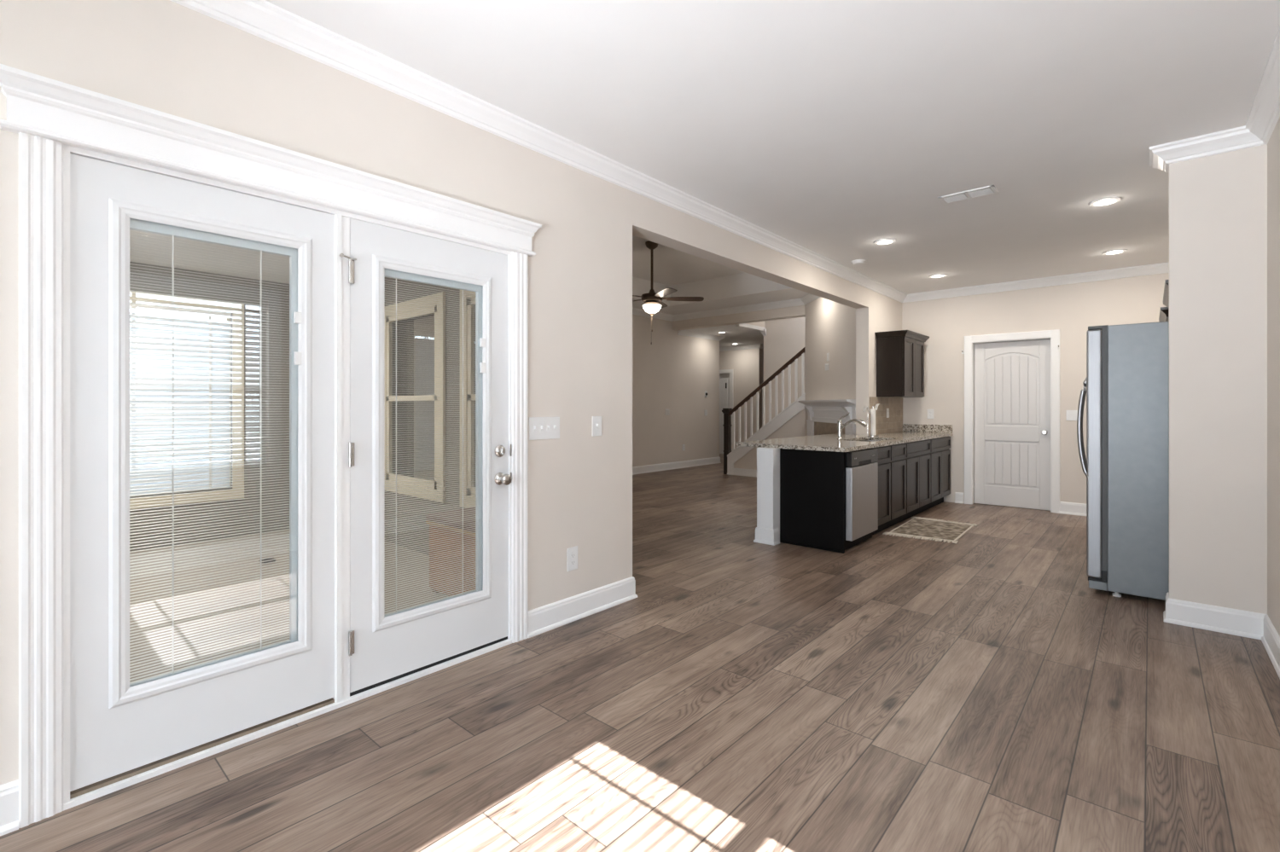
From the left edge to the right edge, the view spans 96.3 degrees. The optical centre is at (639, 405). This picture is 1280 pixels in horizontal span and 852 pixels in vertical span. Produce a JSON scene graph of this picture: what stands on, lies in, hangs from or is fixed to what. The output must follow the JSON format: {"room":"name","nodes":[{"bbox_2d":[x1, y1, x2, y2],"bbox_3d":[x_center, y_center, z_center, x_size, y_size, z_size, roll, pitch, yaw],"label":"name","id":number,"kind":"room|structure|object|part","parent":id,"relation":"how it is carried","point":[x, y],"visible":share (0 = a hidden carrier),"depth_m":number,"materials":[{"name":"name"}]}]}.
{"room":"dining area","nodes":[
{"label":"dining area","id":0,"kind":"room"},
{"bbox_2d":[129,261,289,552],"bbox_3d":[-4.835,0.013,4.306,0.150,2.440,4.710,0,0,42],"label":"wall","id":1,"kind":"structure","parent":0,"point":[252,392],"depth_m":5.48,"materials":[{"name":"beige paint"}]},
{"bbox_2d":[129,290,244,509],"bbox_3d":[-4.206,-0.042,4.972,0.130,1.830,1.280,0,0,42],"label":"window","id":2,"kind":"structure","parent":1,"relation":"in","point":[238,396],"depth_m":5.12,"materials":[{"name":"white glass"}]},
{"bbox_3d":[-4.197,-0.027,4.963,0.050,1.580,0.788,0,0,42],"label":"ladder cord","id":3,"kind":"part","parent":2,"relation":"part of","materials":[{"name":"white fabric"}]},
{"bbox_2d":[129,229,289,284],"bbox_3d":[-3.397,-1.267,3.087,3.920,0.120,4.800,0,0,42],"label":"ceiling","id":4,"kind":"structure","parent":0,"point":[212,254],"depth_m":4.72,"materials":[{"name":"paint"}]},
{"bbox_2d":[384,277,475,555],"bbox_3d":[-1.961,-0.417,5.063,4.400,3.300,0.240,0,0,42],"label":"wall","id":5,"kind":"structure","parent":0,"point":[400,406],"depth_m":4.96,"materials":[{"name":"beige paint"}]},
{"bbox_2d":[384,291,445,503],"bbox_3d":[-1.941,-0.062,4.875,1.090,1.660,0.037,0,0,42],"label":"window","id":6,"kind":"structure","parent":5,"relation":"attached to","point":[387,376],"depth_m":4.69,"materials":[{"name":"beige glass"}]},
{"bbox_2d":[459,290,475,507],"bbox_3d":[-0.954,-0.062,3.998,1.070,1.660,0.037,0,0,42],"label":"window","id":7,"kind":"structure","parent":5,"relation":"attached to","point":[470,378],"depth_m":4.27,"materials":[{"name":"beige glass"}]},
{"bbox_3d":[-0.952,-0.062,4.001,0.880,1.470,0.030,0,0,42],"label":"sash frame","id":8,"kind":"part","parent":7,"relation":"part of","materials":[{"name":"beige wood"}]},
{"bbox_2d":[0,0,901,785],"bbox_3d":[0.221,-0.767,6.328,3.120,4.000,17.450,0,0,42],"label":"wall","id":9,"kind":"structure","parent":0,"point":[167,56],"depth_m":2.91,"materials":[{"name":"paint"}]},
{"bbox_2d":[69,153,334,791],"bbox_3d":[-1.514,0.207,2.065,0.053,1.968,0.768,0,0,42],"label":"door","id":10,"kind":"structure","parent":9,"relation":"in","point":[118,725],"depth_m":1.97,"materials":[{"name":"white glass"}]},
{"bbox_2d":[129,230,289,684],"bbox_3d":[-1.525,0.170,2.063,0.012,1.491,0.468,0,0,42],"label":"blind","id":11,"kind":"object","parent":10,"relation":"attached to","point":[173,672],"depth_m":2.04,"materials":[{"name":"white plastic"}]},
{"bbox_3d":[-1.496,0.154,2.052,0.010,1.635,0.596,0,0,42],"label":"lite frame","id":12,"kind":"part","parent":10,"relation":"part of","materials":[{"name":"white plastic"}]},
{"bbox_3d":[-1.516,0.154,2.069,0.024,1.573,0.534,0,0,42],"label":"spacer frame","id":13,"kind":"part","parent":10,"relation":"part of","materials":[{"name":"clear glass"}]},
{"bbox_3d":[-1.515,0.170,2.063,0.002,1.503,0.264,0,0,42],"label":"ladder cord","id":14,"kind":"part","parent":10,"relation":"part of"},
{"bbox_2d":[0,64,541,828],"bbox_3d":[-1.249,0.135,2.395,0.210,2.196,1.952,0,0,42],"label":"door frame","id":15,"kind":"structure","parent":9,"relation":"attached to","point":[53,119],"depth_m":1.79,"materials":[{"name":"white wood"}]},
{"bbox_3d":[-1.784,0.213,1.710,0.021,2.040,0.092,0,0,42],"label":"casing","id":16,"kind":"part","parent":15,"relation":"part of","materials":[{"name":"white wood"}]},
{"bbox_3d":[-1.548,1.209,2.095,0.122,0.012,0.797,0,0,42],"label":"bronze sill","id":17,"kind":"part","parent":15,"relation":"part of","materials":[{"name":"brown metal"}]},
{"bbox_3d":[-1.194,-0.880,2.346,0.062,0.166,1.952,0,0,42],"label":"head casing","id":18,"kind":"part","parent":15,"relation":"part of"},
{"bbox_3d":[-0.631,0.213,3.007,0.021,2.040,0.092,0,0,42],"label":"casing","id":19,"kind":"part","parent":15,"relation":"part of","materials":[{"name":"white wood"}]},
{"bbox_2d":[0,576,637,837],"bbox_3d":[-2.220,1.165,1.331,0.174,0.135,6.439,0,0,42],"label":"baseboard","id":20,"kind":"structure","parent":9,"relation":"attached to","point":[542,619],"depth_m":3.21,"materials":[{"name":"white wood"}]},
{"bbox_2d":[339,218,511,692],"bbox_3d":[-0.950,0.209,2.650,0.117,1.976,0.842,0,0,42],"label":"door","id":21,"kind":"structure","parent":9,"relation":"in","point":[382,647],"depth_m":2.63,"materials":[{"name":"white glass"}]},
{"bbox_3d":[-0.973,0.178,2.672,0.002,1.489,0.334,0,0,42],"label":"ladder cord","id":22,"kind":"part","parent":21,"relation":"part of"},
{"bbox_2d":[384,279,476,615],"bbox_3d":[-0.973,0.182,2.684,0.012,1.472,0.466,0,0,42],"label":"blind","id":23,"kind":"object","parent":21,"relation":"attached to","point":[473,591],"depth_m":2.67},
{"bbox_3d":[-0.944,0.164,2.673,0.010,1.621,0.594,0,0,42],"label":"lite frame","id":24,"kind":"part","parent":21,"relation":"part of","materials":[{"name":"white plastic"}]},
{"bbox_3d":[-0.964,0.164,2.690,0.024,1.559,0.532,0,0,42],"label":"spacer frame","id":25,"kind":"part","parent":21,"relation":"part of","materials":[{"name":"clear glass"}]},
{"bbox_3d":[-0.691,0.375,2.909,0.073,0.064,0.064,0,0,42],"label":"knob","id":26,"kind":"part","parent":21,"relation":"part of","materials":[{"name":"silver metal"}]},
{"bbox_2d":[528,417,559,440],"bbox_3d":[-0.527,0.125,3.126,0.018,0.120,0.212,0,0,42],"label":"light switch","id":27,"kind":"object","parent":9,"relation":"attached to","point":[538,427],"visible":1,"depth_m":3.12,"materials":[{"name":"white plastic"}]},
{"bbox_2d":[567,546,577,571],"bbox_3d":[-0.386,0.881,3.291,0.009,0.132,0.080,0,0,42],"label":"wall outlet","id":28,"kind":"object","parent":9,"relation":"attached to","point":[572,552],"visible":1,"depth_m":3.29,"materials":[{"name":"white plastic"}]},
{"bbox_2d":[592,416,601,436],"bbox_3d":[-0.254,0.125,3.433,0.018,0.120,0.080,0,0,42],"label":"light switch","id":29,"kind":"object","parent":9,"relation":"attached to","point":[596,421],"visible":1,"depth_m":3.43,"materials":[{"name":"white plastic"}]},
{"bbox_2d":[632,293,820,321],"bbox_3d":[0.191,-1.667,7.371,4.250,0.100,6.070,0,0,42],"label":"crown molding","id":30,"kind":"structure","parent":9,"relation":"attached to","point":[809,298],"depth_m":10.10,"materials":[{"name":"white wood"}]},
{"bbox_2d":[736,323,766,336],"bbox_3d":[2.107,-1.407,10.692,0.120,0.160,1.080,0,0,42],"label":"trim","id":31,"kind":"structure","parent":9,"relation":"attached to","point":[762,329],"depth_m":10.66,"materials":[{"name":"white wood"}]},
{"bbox_2d":[753,527,779,546],"bbox_3d":[1.866,1.165,5.966,0.208,0.135,2.304,0,0,42],"label":"baseboard","id":32,"kind":"structure","parent":9,"relation":"attached to","point":[765,536],"depth_m":5.10,"materials":[{"name":"white wood"}]},
{"bbox_2d":[869,396,902,435],"bbox_3d":[3.118,0.125,7.230,0.009,0.450,1.206,0,0,42],"label":"tile backsplash","id":33,"kind":"structure","parent":9,"relation":"attached to","point":[894,423],"depth_m":7.23,"materials":[{"name":"tile"}]},
{"bbox_2d":[886,408,889,418],"bbox_3d":[3.120,0.098,7.217,0.009,0.120,0.075,0,0,42],"label":"wall outlet","id":34,"kind":"object","parent":33,"relation":"attached to","point":[887,410],"visible":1,"depth_m":7.21,"materials":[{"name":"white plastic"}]},
{"bbox_2d":[874,330,929,397],"bbox_3d":[3.270,-0.490,7.129,0.370,0.777,0.892,0,0,42],"label":"upper cabinet","id":35,"kind":"object","parent":9,"relation":"attached to","point":[900,353],"visible":1,"depth_m":6.88,"materials":[{"name":"brown wood"}]},
{"bbox_3d":[3.270,-0.843,7.129,0.370,0.072,0.892,0,0,42],"label":"crown","id":36,"kind":"part","parent":35,"relation":"part of","materials":[{"name":"brown wood"}]},
{"bbox_3d":[3.234,-0.461,6.895,0.019,0.705,0.392,0,0,42],"label":"cabinet door","id":37,"kind":"part","parent":35,"relation":"part of","materials":[{"name":"brown wood"}]},
{"bbox_3d":[3.498,-0.461,7.192,0.019,0.705,0.392,0,0,42],"label":"cabinet door","id":38,"kind":"part","parent":35,"relation":"part of","materials":[{"name":"brown wood"}]},
{"bbox_2d":[413,314,719,481],"bbox_3d":[-0.964,-0.292,9.382,0.150,3.050,7.840,0,0,42],"label":"wall","id":39,"kind":"structure","parent":0,"point":[674,372],"depth_m":10.84,"materials":[{"name":"paint"}]},
{"bbox_2d":[665,408,669,415],"bbox_3d":[0.525,0.127,10.935,0.012,0.120,0.120,0,0,42],"label":"light switch","id":40,"kind":"object","parent":39,"relation":"attached to","point":[667,410],"visible":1,"depth_m":10.94,"materials":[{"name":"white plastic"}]},
{"bbox_2d":[632,456,721,475],"bbox_3d":[-0.897,1.165,9.439,0.174,0.135,7.714,0,0,42],"label":"baseboard","id":41,"kind":"structure","parent":39,"relation":"attached to","point":[663,467],"depth_m":11.07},
{"bbox_2d":[677,330,763,351],"bbox_3d":[1.487,-1.417,13.598,2.250,0.100,4.600,0,0,42],"label":"crown molding","id":42,"kind":"structure","parent":39,"relation":"attached to","point":[684,333],"depth_m":12.18,"materials":[{"name":"white wood"}]},
{"bbox_2d":[0,453,1279,851],"bbox_3d":[0.030,1.293,6.497,9.810,0.120,17.450,0,0,42],"label":"floor","id":43,"kind":"structure","parent":0,"point":[887,693],"depth_m":2.22,"materials":[{"name":"brown wood"}]},
{"bbox_2d":[258,558,275,563],"bbox_3d":[-2.926,1.220,4.503,0.169,0.024,0.101,0,0,42],"label":"cable","id":44,"kind":"object","parent":43,"relation":"on","point":[270,558],"visible":0.54,"depth_m":4.49,"materials":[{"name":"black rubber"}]},
{"bbox_2d":[425,507,475,596],"bbox_3d":[-0.962,0.979,3.659,0.880,0.512,0.430,0,0,42],"label":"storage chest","id":45,"kind":"object","parent":43,"relation":"on","point":[470,508],"visible":0.14,"depth_m":3.62,"materials":[{"name":"brown wood"}]},
{"bbox_3d":[-0.962,0.741,3.659,0.880,0.035,0.430,0,0,42],"label":"lid","id":46,"kind":"part","parent":45,"relation":"part of","materials":[{"name":"beige"}]},
{"bbox_2d":[721,346,805,477],"bbox_3d":[2.986,-0.031,9.675,3.077,2.528,1.112,0,0,42],"label":"staircase","id":47,"kind":"structure","parent":43,"relation":"on","point":[790,422],"depth_m":9.79,"materials":[{"name":"paint"}]},
{"bbox_3d":[1.568,0.643,10.288,0.144,1.180,0.144,0,0,42],"label":"newel post","id":48,"kind":"part","parent":47,"relation":"part of","materials":[{"name":"brown wood"}]},
{"bbox_3d":[2.239,-0.473,9.692,1.735,1.342,0.060,0,0,42],"label":"handrail","id":49,"kind":"part","parent":47,"relation":"part of","materials":[{"name":"brown wood"}]},
{"bbox_2d":[779,448,844,553],"bbox_3d":[1.485,0.809,4.972,0.587,0.848,0.036,0,0,42],"label":"peninsula end panel","id":50,"kind":"object","parent":43,"relation":"on","point":[812,482],"visible":0.96,"depth_m":4.96,"materials":[{"name":"black wood"}]},
{"bbox_3d":[1.487,1.224,4.953,0.559,0.018,0.011,0,0,42],"label":"shoe moulding","id":51,"kind":"part","parent":50,"relation":"part of","materials":[{"name":"black wood"}]},
{"bbox_2d":[797,399,855,436],"bbox_3d":[2.639,0.578,8.159,0.170,1.310,1.840,0,0,-3],"label":"fireplace","id":52,"kind":"object","parent":43,"relation":"on","point":[823,416],"visible":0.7,"depth_m":8.11,"materials":[{"name":"stone"}]},
{"bbox_2d":[797,399,855,407],"bbox_3d":[2.639,-0.029,8.159,0.170,0.095,1.840,0,0,-3],"label":"mantel shelf","id":53,"kind":"object","parent":52,"relation":"attached to","point":[834,403],"depth_m":7.93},
{"bbox_2d":[844,448,878,550],"bbox_3d":[1.728,0.808,5.201,0.630,0.840,0.622,0,0,42],"label":"dishwasher","id":54,"kind":"object","parent":43,"relation":"on","point":[861,467],"visible":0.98,"depth_m":4.91,"materials":[{"name":"silver metal"}]},
{"bbox_3d":[1.942,0.455,5.012,0.052,0.120,0.608,0,0,42],"label":"control panel","id":55,"kind":"part","parent":54,"relation":"part of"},
{"bbox_2d":[872,445,890,535],"bbox_3d":[2.080,0.809,5.621,0.590,0.847,0.463,0,0,42],"label":"base cabinet","id":56,"kind":"object","parent":43,"relation":"on","point":[884,452],"visible":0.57,"depth_m":5.48,"materials":[{"name":"brown wood"}]},
{"bbox_3d":[2.293,0.470,5.431,0.019,0.145,0.441,0,0,42],"label":"drawer","id":57,"kind":"part","parent":56,"relation":"part of","materials":[{"name":"brown wood"}]},
{"bbox_3d":[2.293,0.841,5.431,0.019,0.560,0.441,0,0,42],"label":"cabinet door","id":58,"kind":"part","parent":56,"relation":"part of","materials":[{"name":"brown wood"}]},
{"bbox_2d":[865,441,906,530],"bbox_3d":[2.389,0.809,5.968,0.590,0.847,0.463,0,0,42],"label":"base cabinet","id":59,"kind":"object","parent":43,"relation":"on","point":[898,462],"visible":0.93,"depth_m":5.78,"materials":[{"name":"brown wood"}]},
{"bbox_3d":[2.602,0.841,5.779,0.019,0.560,0.441,0,0,42],"label":"cabinet door","id":60,"kind":"part","parent":59,"relation":"part of","materials":[{"name":"brown wood"}]},
{"bbox_3d":[2.602,0.470,5.779,0.019,0.145,0.441,0,0,42],"label":"drawer","id":61,"kind":"part","parent":59,"relation":"part of","materials":[{"name":"brown wood"}]},
{"bbox_2d":[897,439,930,523],"bbox_3d":[2.839,0.809,6.475,0.590,0.847,0.888,0,0,42],"label":"base cabinet","id":62,"kind":"object","parent":43,"relation":"on","point":[918,457],"visible":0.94,"depth_m":6.26,"materials":[{"name":"brown wood"}]},
{"bbox_3d":[2.908,0.841,6.122,0.019,0.560,0.430,0,0,42],"label":"cabinet door","id":63,"kind":"part","parent":62,"relation":"part of","materials":[{"name":"brown wood"}]},
{"bbox_3d":[3.053,0.470,6.285,0.019,0.145,0.866,0,0,42],"label":"drawer","id":64,"kind":"part","parent":62,"relation":"part of","materials":[{"name":"brown wood"}]},
{"bbox_3d":[3.197,0.841,6.448,0.019,0.560,0.430,0,0,42],"label":"cabinet door","id":65,"kind":"part","parent":62,"relation":"part of","materials":[{"name":"brown wood"}]},
{"bbox_2d":[882,517,977,544],"bbox_3d":[2.897,1.224,5.686,0.660,0.019,1.116,0,0,42],"label":"rug","id":66,"kind":"object","parent":43,"relation":"on","point":[917,527],"visible":1,"depth_m":5.63,"materials":[{"name":"fabric"}]},
{"bbox_2d":[923,436,950,511],"bbox_3d":[3.431,0.809,7.141,0.590,0.847,0.890,0,0,42],"label":"base cabinet","id":67,"kind":"object","parent":43,"relation":"on","point":[940,451],"visible":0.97,"depth_m":6.92,"materials":[{"name":"brown wood"}]},
{"bbox_2d":[735,424,952,452],"bbox_3d":[2.438,0.318,6.344,1.052,0.134,3.437,0,0,42],"label":"countertop","id":68,"kind":"structure","parent":67,"relation":"on","point":[911,433],"depth_m":5.85,"materials":[{"name":"stone"}]},
{"bbox_2d":[836,413,867,438],"bbox_3d":[2.203,0.212,5.959,0.314,0.278,0.060,0,0,36],"label":"faucet","id":69,"kind":"object","parent":68,"relation":"on","point":[840,427],"visible":0.99,"depth_m":6.01,"materials":[{"name":"silver metal"}]},
{"bbox_3d":[2.197,0.199,5.958,0.243,0.115,0.038,0,0,36],"label":"spout","id":70,"kind":"part","parent":69,"relation":"part of","materials":[{"name":"silver metal"}]},
{"bbox_3d":[2.632,0.181,6.475,0.124,0.340,0.124,0,0,42],"label":"paper towel holder","id":71,"kind":"object","parent":68,"relation":"on","visible":0},
{"bbox_2d":[862,403,879,436],"bbox_3d":[2.609,0.161,6.475,0.173,0.356,0.070,0,0,0],"label":"paper towel roll","id":72,"kind":"object","parent":71,"relation":"on","point":[872,411],"visible":1,"depth_m":6.45,"materials":[{"name":"white paper"}]},
{"bbox_3d":[3.499,0.841,6.787,0.019,0.560,0.431,0,0,42],"label":"cabinet door","id":73,"kind":"part","parent":67,"relation":"part of","materials":[{"name":"brown wood"}]},
{"bbox_3d":[3.645,0.470,6.951,0.019,0.145,0.868,0,0,42],"label":"drawer","id":74,"kind":"part","parent":67,"relation":"part of","materials":[{"name":"brown wood"}]},
{"bbox_3d":[3.790,0.841,7.114,0.019,0.560,0.431,0,0,42],"label":"cabinet door","id":75,"kind":"part","parent":67,"relation":"part of","materials":[{"name":"brown wood"}]},
{"bbox_2d":[1076,321,1168,600],"bbox_3d":[3.487,0.357,3.881,0.827,1.752,0.905,0,0,42],"label":"refrigerator","id":76,"kind":"object","parent":43,"relation":"on","point":[1125,467],"visible":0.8,"depth_m":3.64,"materials":[{"name":"silver metal"}]},
{"bbox_3d":[3.134,0.153,4.045,0.083,0.732,0.026,0,0,42],"label":"handle","id":77,"kind":"part","parent":76,"relation":"part of","materials":[{"name":"silver metal"}]},
{"bbox_3d":[3.207,0.153,4.127,0.083,0.732,0.026,0,0,42],"label":"handle","id":78,"kind":"part","parent":76,"relation":"part of","materials":[{"name":"silver metal"}]},
{"bbox_3d":[3.093,0.317,3.888,0.080,1.623,0.391,0,0,42],"label":"door","id":79,"kind":"part","parent":76,"relation":"part of","materials":[{"name":"silver metal"}]},
{"bbox_3d":[2.994,1.173,3.747,0.095,0.051,0.050,0,0,42],"label":"trim","id":80,"kind":"part","parent":76,"relation":"part of","materials":[{"name":"grey plastic"}]},
{"bbox_2d":[632,235,808,315],"bbox_3d":[0.145,-1.942,7.432,4.400,0.450,6.400,0,0,42],"label":"ceiling","id":81,"kind":"structure","parent":0,"point":[720,286],"depth_m":9.10,"materials":[{"name":"paint"}]},
{"bbox_2d":[632,240,703,344],"bbox_3d":[0.113,-1.417,7.273,1.256,1.300,1.258,0,0,42],"label":"ceiling fan","id":82,"kind":"object","parent":81,"relation":"hanging from","point":[653,304],"visible":0.91,"depth_m":7.22,"materials":[{"name":"brown metal"}]},
{"bbox_3d":[0.152,-1.214,7.273,0.236,0.105,0.236,0,0,42],"label":"lamp shade","id":83,"kind":"part","parent":82,"relation":"part of","materials":[{"name":"white glass"}]},
{"bbox_3d":[0.262,-1.352,7.684,0.142,0.035,0.470,0,0,15],"label":"blade","id":84,"kind":"part","parent":82,"relation":"part of","materials":[{"name":"brown wood"}]},
{"bbox_3d":[0.304,-1.352,6.877,0.142,0.035,0.470,0,0,-21],"label":"blade","id":85,"kind":"part","parent":82,"relation":"part of","materials":[{"name":"brown wood"}]},
{"bbox_3d":[0.576,-1.352,7.296,0.470,0.035,0.142,0,0,-3],"label":"blade","id":86,"kind":"part","parent":82,"relation":"part of","materials":[{"name":"brown wood"}]},
{"bbox_2d":[686,324,763,347],"bbox_3d":[1.944,-1.527,13.292,3.640,0.120,4.750,0,0,42],"label":"ceiling","id":87,"kind":"structure","parent":0,"point":[742,336],"depth_m":11.92,"materials":[{"name":"paint"}]},
{"bbox_2d":[672,305,805,331],"bbox_3d":[1.700,-1.837,10.211,2.730,0.760,0.180,0,0,42],"label":"beam","id":88,"kind":"structure","parent":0,"point":[794,311],"depth_m":10.03,"materials":[{"name":"paint"}]},
{"bbox_2d":[719,349,763,448],"bbox_3d":[3.524,-0.767,12.751,6.720,4.000,3.460,0,0,42],"label":"wall","id":89,"kind":"structure","parent":0,"point":[747,365],"depth_m":14.03,"materials":[{"name":"paint"}]},
{"bbox_2d":[719,369,733,453],"bbox_3d":[1.959,0.168,14.671,1.090,2.130,0.190,0,0,42],"label":"door","id":90,"kind":"structure","parent":89,"relation":"in","point":[725,375],"depth_m":14.47,"materials":[{"name":"white wood"}]},
{"bbox_2d":[264,0,1279,294],"bbox_3d":[0.757,-1.527,2.258,3.090,0.120,12.080,0,0,42],"label":"ceiling","id":91,"kind":"structure","parent":0,"point":[834,129],"depth_m":2.72,"materials":[{"name":"paint"}]},
{"bbox_2d":[850,259,866,265],"bbox_3d":[2.220,-1.449,5.828,0.140,0.036,0.140,0,0,42],"label":"smoke detector","id":92,"kind":"object","parent":91,"relation":"attached to","point":[858,262],"visible":1,"depth_m":5.79,"materials":[{"name":"white plastic"}]},
{"bbox_2d":[873,238,896,244],"bbox_3d":[2.191,-1.462,5.130,0.190,0.010,0.190,0,0,42],"label":"recessed light","id":93,"kind":"object","parent":91,"relation":"in","point":[889,241],"visible":1,"depth_m":5.12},
{"bbox_2d":[928,273,947,278],"bbox_3d":[3.364,-1.462,6.476,0.190,0.010,0.190,0,0,42],"label":"recessed light","id":94,"kind":"object","parent":91,"relation":"in","point":[935,276],"visible":1,"depth_m":6.47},
{"bbox_2d":[937,185,999,204],"bbox_3d":[2.283,-1.461,3.989,0.340,0.012,0.175,0,0,42],"label":"ceiling vent","id":95,"kind":"object","parent":91,"relation":"in","point":[992,189],"visible":1,"depth_m":3.97,"materials":[{"name":"white plastic"}]},
{"bbox_2d":[1088,196,1122,206],"bbox_3d":[3.342,-1.462,4.121,0.190,0.010,0.190,0,0,42],"label":"recessed light","id":96,"kind":"object","parent":91,"relation":"in","point":[1108,200],"visible":1,"depth_m":4.11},
{"bbox_2d":[1101,249,1127,255],"bbox_3d":[4.526,-1.462,5.471,0.190,0.010,0.190,0,0,42],"label":"recessed light","id":97,"kind":"object","parent":91,"relation":"in","point":[1116,251],"visible":1,"depth_m":5.46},
{"bbox_2d":[763,316,805,424],"bbox_3d":[3.549,-0.742,10.032,3.030,3.950,0.150,0,0,42],"label":"wall","id":98,"kind":"structure","parent":0,"point":[784,339],"depth_m":10.72,"materials":[{"name":"paint"}]},
{"bbox_2d":[805,296,855,436],"bbox_3d":[2.766,-0.252,8.212,1.520,2.970,1.650,0,0,42],"label":"wall","id":99,"kind":"structure","parent":0,"point":[830,326],"depth_m":8.21,"materials":[{"name":"paint"}]},
{"bbox_2d":[825,363,828,370],"bbox_3d":[2.708,-0.557,8.319,0.012,0.100,0.140,0,0,-3],"label":"wall outlet","id":100,"kind":"object","parent":99,"relation":"attached to","point":[826,364],"visible":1,"depth_m":8.31,"materials":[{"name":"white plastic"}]},
{"bbox_2d":[901,273,1168,504],"bbox_3d":[4.754,-0.117,6.753,3.090,2.700,0.250,0,0,42],"label":"wall","id":101,"kind":"structure","parent":0,"point":[1071,309],"depth_m":6.75,"materials":[{"name":"paint"}]},
{"bbox_2d":[902,424,952,433],"bbox_3d":[3.739,0.301,7.472,0.598,0.100,0.021,0,0,42],"label":"backsplash","id":102,"kind":"structure","parent":101,"relation":"attached to","point":[906,427],"depth_m":7.45,"materials":[{"name":"stone"}]},
{"bbox_2d":[927,409,933,418],"bbox_3d":[3.775,0.113,7.450,0.078,0.125,0.009,0,0,42],"label":"wall outlet","id":103,"kind":"object","parent":101,"relation":"attached to","point":[930,412],"visible":1,"depth_m":7.45,"materials":[{"name":"white plastic"}]},
{"bbox_2d":[974,339,1050,511],"bbox_3d":[4.485,0.230,6.931,0.788,2.001,0.101,0,0,42],"label":"door","id":104,"kind":"structure","parent":101,"relation":"in","point":[1012,380],"depth_m":6.93,"materials":[{"name":"white wood"}]},
{"bbox_3d":[4.500,0.713,6.951,0.509,0.504,0.010,0,0,42],"label":"panel","id":105,"kind":"part","parent":104,"relation":"part of","materials":[{"name":"white wood"}]},
{"bbox_3d":[4.500,-0.192,6.951,0.509,0.834,0.010,0,0,42],"label":"panel","id":106,"kind":"part","parent":104,"relation":"part of","materials":[{"name":"white wood"}]},
{"bbox_3d":[4.719,0.318,6.699,0.060,0.060,0.066,0,0,42],"label":"knob","id":107,"kind":"part","parent":104,"relation":"part of","materials":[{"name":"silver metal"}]},
{"bbox_2d":[964,329,1060,513],"bbox_3d":[4.476,0.183,6.920,0.978,2.100,0.170,0,0,42],"label":"door frame","id":108,"kind":"structure","parent":101,"relation":"attached to","point":[1054,335],"depth_m":6.79,"materials":[{"name":"white wood"}]},
{"bbox_2d":[954,492,1086,516],"bbox_3d":[4.846,1.165,6.487,2.300,0.135,0.024,0,0,42],"label":"baseboard","id":109,"kind":"structure","parent":101,"relation":"attached to","point":[1073,509],"depth_m":6.48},
{"bbox_2d":[1066,410,1077,420],"bbox_3d":[4.878,0.113,6.463,0.118,0.118,0.018,0,0,42],"label":"light switch","id":110,"kind":"object","parent":101,"relation":"attached to","point":[1071,415],"visible":0.91,"depth_m":6.47,"materials":[{"name":"white plastic"}]},
{"bbox_2d":[1168,116,1279,636],"bbox_3d":[1.664,-0.117,1.351,0.528,2.700,11.930,0,0,42],"label":"wall","id":111,"kind":"structure","parent":0,"point":[1224,209],"depth_m":3.12,"materials":[{"name":"paint"}]},
{"bbox_2d":[169,0,1279,302],"bbox_3d":[0.701,-1.419,2.308,2.940,0.095,11.780,0,0,42],"label":"crown molding","id":112,"kind":"structure","parent":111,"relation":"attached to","point":[262,19],"depth_m":2.97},
{"bbox_2d":[1158,307,1168,321],"bbox_3d":[4.397,-0.457,4.554,0.400,0.580,0.842,0,0,42],"label":"upper cabinet","id":113,"kind":"object","parent":111,"relation":"attached to","point":[1164,311],"visible":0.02,"depth_m":4.45,"materials":[{"name":"brown wood"}]},
{"bbox_2d":[1162,279,1168,308],"bbox_3d":[3.639,-0.662,3.695,0.390,0.190,0.972,0,0,42],"label":"upper cabinet","id":114,"kind":"object","parent":111,"relation":"attached to","point":[1165,301],"visible":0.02,"depth_m":3.78,"materials":[{"name":"brown wood"}]},
{"bbox_2d":[1163,592,1279,679],"bbox_3d":[0.486,1.165,0.157,0.402,0.135,8.280,0,0,42],"label":"baseboard","id":115,"kind":"structure","parent":111,"relation":"attached to","point":[1240,623],"depth_m":3.10,"materials":[{"name":"white wood"}]}
]}

